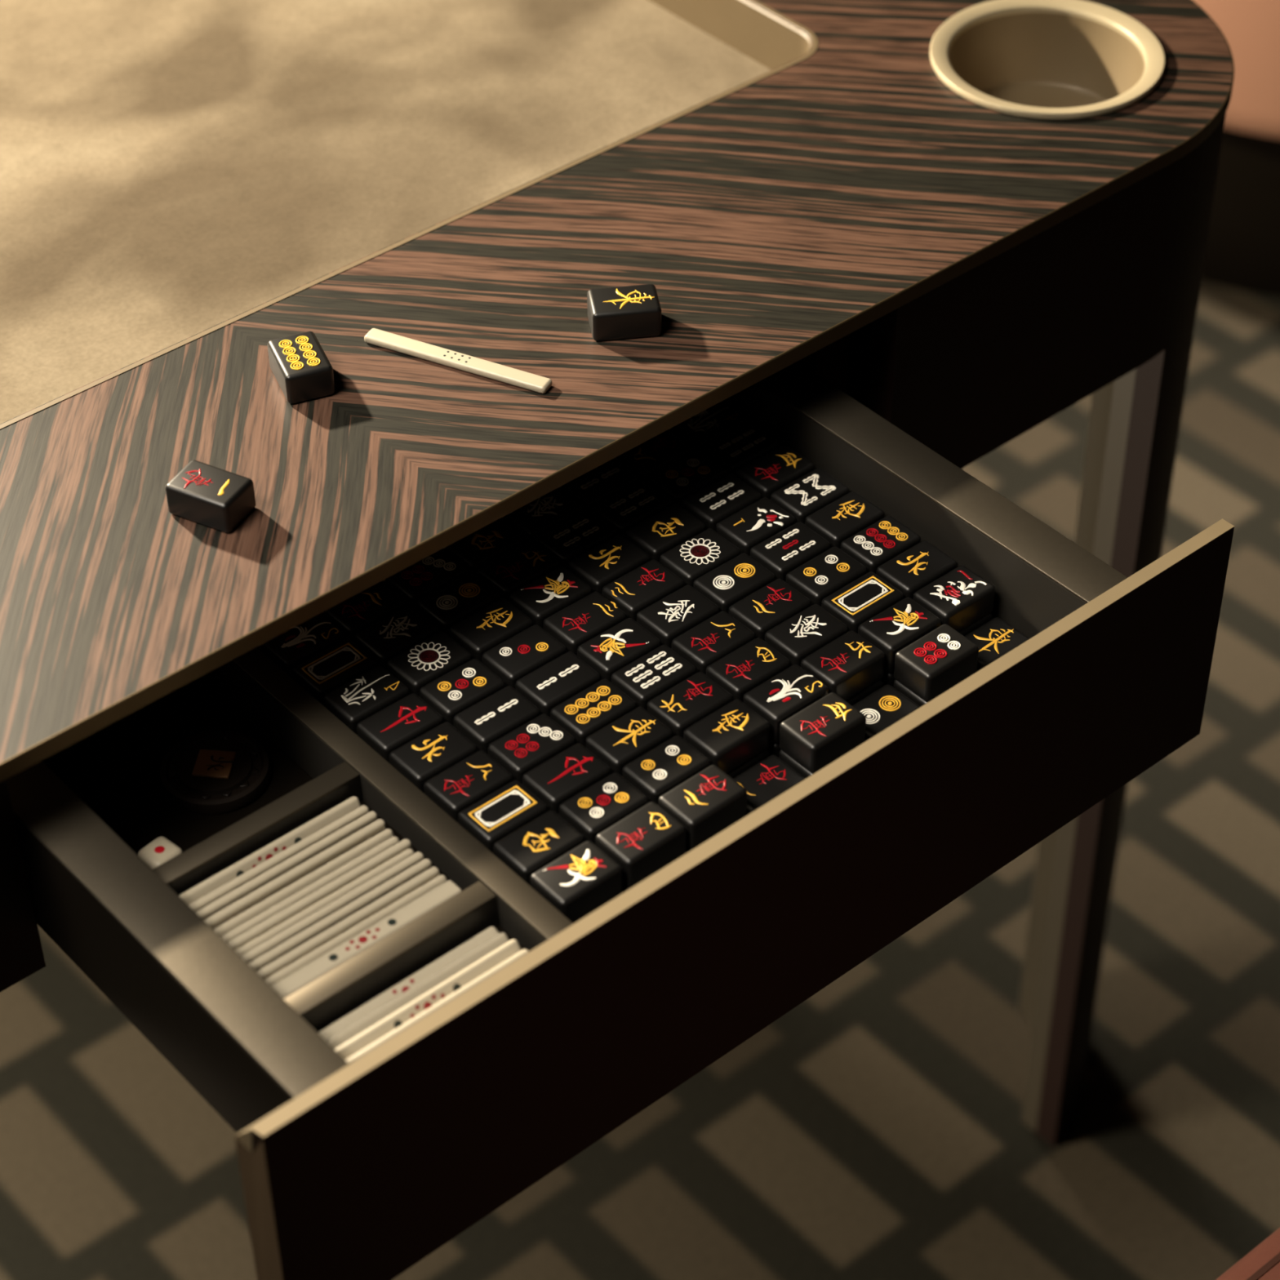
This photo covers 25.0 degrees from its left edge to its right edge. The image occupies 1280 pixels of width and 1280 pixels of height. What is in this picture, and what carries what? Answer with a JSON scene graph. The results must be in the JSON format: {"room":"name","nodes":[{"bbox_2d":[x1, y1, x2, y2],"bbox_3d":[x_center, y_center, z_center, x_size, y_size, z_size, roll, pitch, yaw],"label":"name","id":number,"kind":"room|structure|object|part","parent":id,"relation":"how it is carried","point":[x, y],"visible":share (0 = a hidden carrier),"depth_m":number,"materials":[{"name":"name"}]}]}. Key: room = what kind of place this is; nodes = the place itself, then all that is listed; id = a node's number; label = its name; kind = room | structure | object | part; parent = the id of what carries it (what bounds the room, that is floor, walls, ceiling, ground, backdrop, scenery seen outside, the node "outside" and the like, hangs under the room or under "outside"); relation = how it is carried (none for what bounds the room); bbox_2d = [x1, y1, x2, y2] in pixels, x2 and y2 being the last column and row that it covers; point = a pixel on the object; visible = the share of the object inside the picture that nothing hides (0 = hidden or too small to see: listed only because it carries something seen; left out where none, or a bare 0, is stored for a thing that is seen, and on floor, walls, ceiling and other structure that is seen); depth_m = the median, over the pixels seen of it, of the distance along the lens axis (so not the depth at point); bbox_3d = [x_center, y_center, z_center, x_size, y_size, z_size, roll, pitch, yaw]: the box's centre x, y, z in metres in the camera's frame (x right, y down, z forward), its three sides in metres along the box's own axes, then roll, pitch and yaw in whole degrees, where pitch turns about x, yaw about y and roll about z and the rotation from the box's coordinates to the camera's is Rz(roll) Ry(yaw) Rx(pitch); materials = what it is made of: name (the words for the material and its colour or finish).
{"room":"game room","nodes":[
{"label":"game room","id":0,"kind":"room"},
{"bbox_2d":[0,281,1279,1279],"bbox_3d":[-0.069,-0.437,2.815,9.000,0.001,8.250,-30,49,-29],"label":"floor","id":1,"kind":"structure","parent":0,"point":[874,1129],"depth_m":1.96,"materials":[{"name":"carpet"}]},
{"bbox_2d":[0,0,1234,1279],"bbox_3d":[-0.364,0.010,1.716,1.103,0.788,1.282,-30,49,-29],"label":"table","id":2,"kind":"object","parent":1,"relation":"on","point":[898,240],"visible":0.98,"depth_m":1.29,"materials":[{"name":"brown wood"}]},
{"bbox_2d":[137,836,182,869],"bbox_3d":[-0.192,0.089,1.160,0.014,0.014,0.014,30,50,30],"label":"die","id":3,"kind":"object","parent":2,"relation":"on","point":[161,850],"visible":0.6,"depth_m":1.15,"materials":[{"name":"beige plastic"}]},
{"bbox_3d":[-0.196,0.093,1.098,0.024,0.002,0.258,-30,49,-29],"label":"rail","id":4,"kind":"part","parent":2,"relation":"part of","materials":[{"name":"beige paint"}]},
{"bbox_2d":[164,460,255,533],"bbox_3d":[-0.177,-0.059,1.191,0.031,0.016,0.022,19,45,21],"label":"tile","id":5,"kind":"object","parent":2,"relation":"on","point":[216,498],"depth_m":1.19,"materials":[{"name":"black plastic"}]},
{"bbox_2d":[159,729,271,815],"bbox_3d":[-0.177,0.054,1.204,0.046,0.009,0.046,4,42,5],"label":"indicator","id":6,"kind":"object","parent":2,"relation":"on","point":[215,771],"visible":1,"depth_m":1.20,"materials":[{"name":"black plastic"}]},
{"bbox_3d":[-0.177,0.052,1.202,0.016,0.002,0.016,4,42,5],"label":"character plate","id":7,"kind":"part","parent":6,"relation":"part of","materials":[{"name":"orange plastic"}]},
{"bbox_2d":[178,796,360,905],"bbox_3d":[-0.148,0.086,1.143,0.091,0.008,0.006,-30,49,-29],"label":"stick","id":8,"kind":"object","parent":2,"relation":"on","point":[348,806],"visible":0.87,"depth_m":1.14,"materials":[{"name":"beige plastic"}]},
{"bbox_2d":[188,804,368,911],"bbox_3d":[-0.144,0.089,1.139,0.091,0.009,0.004,-30,49,-29],"label":"stick","id":9,"kind":"object","parent":2,"relation":"on","point":[222,891],"visible":0.58,"depth_m":1.14,"materials":[{"name":"beige plastic"}]},
{"bbox_2d":[195,811,377,919],"bbox_3d":[-0.141,0.091,1.137,0.091,0.009,0.004,-30,47,-29],"label":"stick","id":10,"kind":"object","parent":2,"relation":"on","point":[271,874],"visible":0.52,"depth_m":1.13,"materials":[{"name":"beige plastic"}]},
{"bbox_2d":[204,818,386,928],"bbox_3d":[-0.137,0.094,1.133,0.091,0.009,0.004,-30,49,-29],"label":"stick","id":11,"kind":"object","parent":2,"relation":"on","point":[231,911],"visible":0.54,"depth_m":1.13,"materials":[{"name":"beige plastic"}]},
{"bbox_2d":[267,331,334,404],"bbox_3d":[-0.148,-0.119,1.258,0.022,0.016,0.031,-15,43,-16],"label":"tile","id":12,"kind":"object","parent":2,"relation":"on","point":[299,363],"depth_m":1.25,"materials":[{"name":"black plastic"}]},
{"bbox_2d":[213,828,394,936],"bbox_3d":[-0.133,0.098,1.132,0.091,0.008,0.006,-30,49,-29],"label":"stick","id":13,"kind":"object","parent":2,"relation":"on","point":[387,833],"visible":0.49,"depth_m":1.13,"materials":[{"name":"beige plastic"}]},
{"bbox_2d":[220,836,399,942],"bbox_3d":[-0.131,0.101,1.128,0.091,0.008,0.006,-30,49,-29],"label":"stick","id":14,"kind":"object","parent":2,"relation":"on","point":[360,860],"visible":0.46,"depth_m":1.13,"materials":[{"name":"beige plastic"}]},
{"bbox_2d":[226,838,411,950],"bbox_3d":[-0.126,0.102,1.125,0.091,0.009,0.004,-30,49,-29],"label":"stick","id":15,"kind":"object","parent":2,"relation":"on","point":[246,937],"visible":0.61,"depth_m":1.12,"materials":[{"name":"beige plastic"}]},
{"bbox_2d":[234,848,414,955],"bbox_3d":[-0.124,0.106,1.123,0.091,0.008,0.006,-30,49,-29],"label":"stick","id":16,"kind":"object","parent":2,"relation":"on","point":[406,853],"visible":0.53,"depth_m":1.12,"materials":[{"name":"beige plastic"}]},
{"bbox_2d":[240,851,423,963],"bbox_3d":[-0.121,0.106,1.120,0.091,0.009,0.004,-30,49,-29],"label":"stick","id":17,"kind":"object","parent":2,"relation":"on","point":[418,856],"visible":0.5,"depth_m":1.12,"materials":[{"name":"beige plastic"}]},
{"bbox_2d":[247,858,431,971],"bbox_3d":[-0.117,0.109,1.117,0.091,0.009,0.004,-30,47,-29],"label":"stick","id":18,"kind":"object","parent":2,"relation":"on","point":[394,882],"visible":0.52,"depth_m":1.11,"materials":[{"name":"beige plastic"}]},
{"bbox_2d":[256,866,439,979],"bbox_3d":[-0.114,0.112,1.113,0.091,0.009,0.004,-30,49,-29],"label":"stick","id":19,"kind":"object","parent":2,"relation":"on","point":[308,946],"visible":0.52,"depth_m":1.11,"materials":[{"name":"beige plastic"}]},
{"bbox_2d":[264,875,447,986],"bbox_3d":[-0.110,0.115,1.112,0.091,0.008,0.006,-30,49,-29],"label":"stick","id":20,"kind":"object","parent":2,"relation":"on","point":[439,880],"visible":0.47,"depth_m":1.11,"materials":[{"name":"beige plastic"}]},
{"bbox_2d":[318,926,498,1039],"bbox_3d":[-0.089,0.134,1.095,0.091,0.006,0.008,-30,49,-29],"label":"stick","id":21,"kind":"object","parent":2,"relation":"on","point":[421,975],"visible":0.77,"depth_m":1.09,"materials":[{"name":"beige plastic"}]},
{"bbox_2d":[325,932,509,1048],"bbox_3d":[-0.085,0.136,1.091,0.091,0.008,0.007,-30,49,-29],"label":"stick","id":22,"kind":"object","parent":2,"relation":"on","point":[460,964],"visible":0.52,"depth_m":1.09,"materials":[{"name":"beige plastic"}]},
{"bbox_2d":[334,939,521,1059],"bbox_3d":[-0.081,0.138,1.087,0.091,0.008,0.007,-30,49,-29],"label":"stick","id":23,"kind":"object","parent":2,"relation":"on","point":[512,947],"visible":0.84,"depth_m":1.09,"materials":[{"name":"beige plastic"}]},
{"bbox_2d":[345,949,528,1063],"bbox_3d":[-0.076,0.141,1.083,0.091,0.008,0.007,-30,49,-29],"label":"stick","id":24,"kind":"object","parent":2,"relation":"on","point":[523,952],"visible":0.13,"depth_m":1.08,"materials":[{"name":"beige plastic"}]},
{"bbox_2d":[364,328,551,393],"bbox_3d":[-0.081,-0.123,1.271,0.091,0.004,0.009,18,45,20],"label":"stick","id":25,"kind":"object","parent":2,"relation":"on","point":[530,381],"visible":1,"depth_m":1.27,"materials":[{"name":"beige plastic"}]},
{"bbox_3d":[-0.040,0.028,1.218,0.434,0.061,0.258,-30,49,-29],"label":"drawer","id":26,"kind":"part","parent":2,"relation":"part of","materials":[{"name":"beige paint"}]},
{"bbox_2d":[586,284,661,341],"bbox_3d":[-0.007,-0.146,1.288,0.031,0.016,0.022,-6,42,-6],"label":"tile","id":27,"kind":"object","parent":2,"relation":"on","point":[627,312],"depth_m":1.28,"materials":[{"name":"black plastic"}]},
{"bbox_2d":[260,401,1029,924],"bbox_3d":[0.004,0.005,1.247,0.265,0.031,0.206,-30,49,-29],"label":"tiles","id":28,"kind":"object","parent":2,"relation":"on","point":[584,878],"depth_m":1.23,"materials":[{"name":"black plastic"}]},
{"bbox_3d":[0.059,0.108,1.169,0.519,0.123,0.007,-30,49,-29],"label":"panel","id":29,"kind":"part","parent":2,"relation":"part of","materials":[{"name":"black paint"}]},
{"bbox_3d":[0.116,-0.085,1.297,0.025,0.002,0.258,-30,49,-29],"label":"rail","id":30,"kind":"part","parent":2,"relation":"part of","materials":[{"name":"beige paint"}]},
{"bbox_2d":[949,13,1144,107],"bbox_3d":[0.207,-0.279,1.481,0.099,0.042,0.099,-30,49,-29],"label":"cup holder","id":31,"kind":"object","parent":2,"relation":"on","point":[997,60],"depth_m":1.51,"materials":[{"name":"beige paint"}]},
{"bbox_3d":[0.286,0.048,1.767,0.035,0.654,0.143,3,42,4],"label":"leg","id":32,"kind":"part","parent":2,"relation":"part of","materials":[{"name":"brown paint"}]},
{"bbox_3d":[-0.106,0.119,1.110,0.091,0.004,0.009,-30,49,-29],"label":"stick","id":33,"kind":"object","parent":2,"relation":"on","visible":0},
{"bbox_2d":[271,880,462,999],"bbox_3d":[-0.106,0.116,1.107,0.091,0.004,0.009,-30,49,-29],"label":"stick","id":34,"kind":"object","parent":33,"relation":"on","point":[447,890],"visible":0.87,"depth_m":1.11,"materials":[{"name":"beige plastic"}]},
{"bbox_2d":[1192,0,1279,297],"bbox_3d":[0.653,-0.657,2.723,0.615,0.442,0.615,-30,49,-29],"label":"round stool","id":35,"kind":"object","parent":1,"relation":"on","point":[1242,251],"visible":0.21,"depth_m":2.59,"materials":[{"name":"fabric"}]},
{"bbox_2d":[1192,0,1279,137],"bbox_3d":[0.653,-0.724,2.664,0.615,0.266,0.615,-30,49,-29],"label":"cushion","id":36,"kind":"object","parent":35,"relation":"on","point":[1251,28],"depth_m":2.49,"materials":[{"name":"fabric"}]},
{"bbox_2d":[1215,1227,1279,1279],"bbox_3d":[0.382,0.463,1.180,0.450,0.807,0.499,-30,49,-29],"label":"dining chair","id":37,"kind":"object","parent":1,"relation":"on","point":[1263,1262],"visible":1,"depth_m":1.33,"materials":[{"name":"fabric"}]}
]}

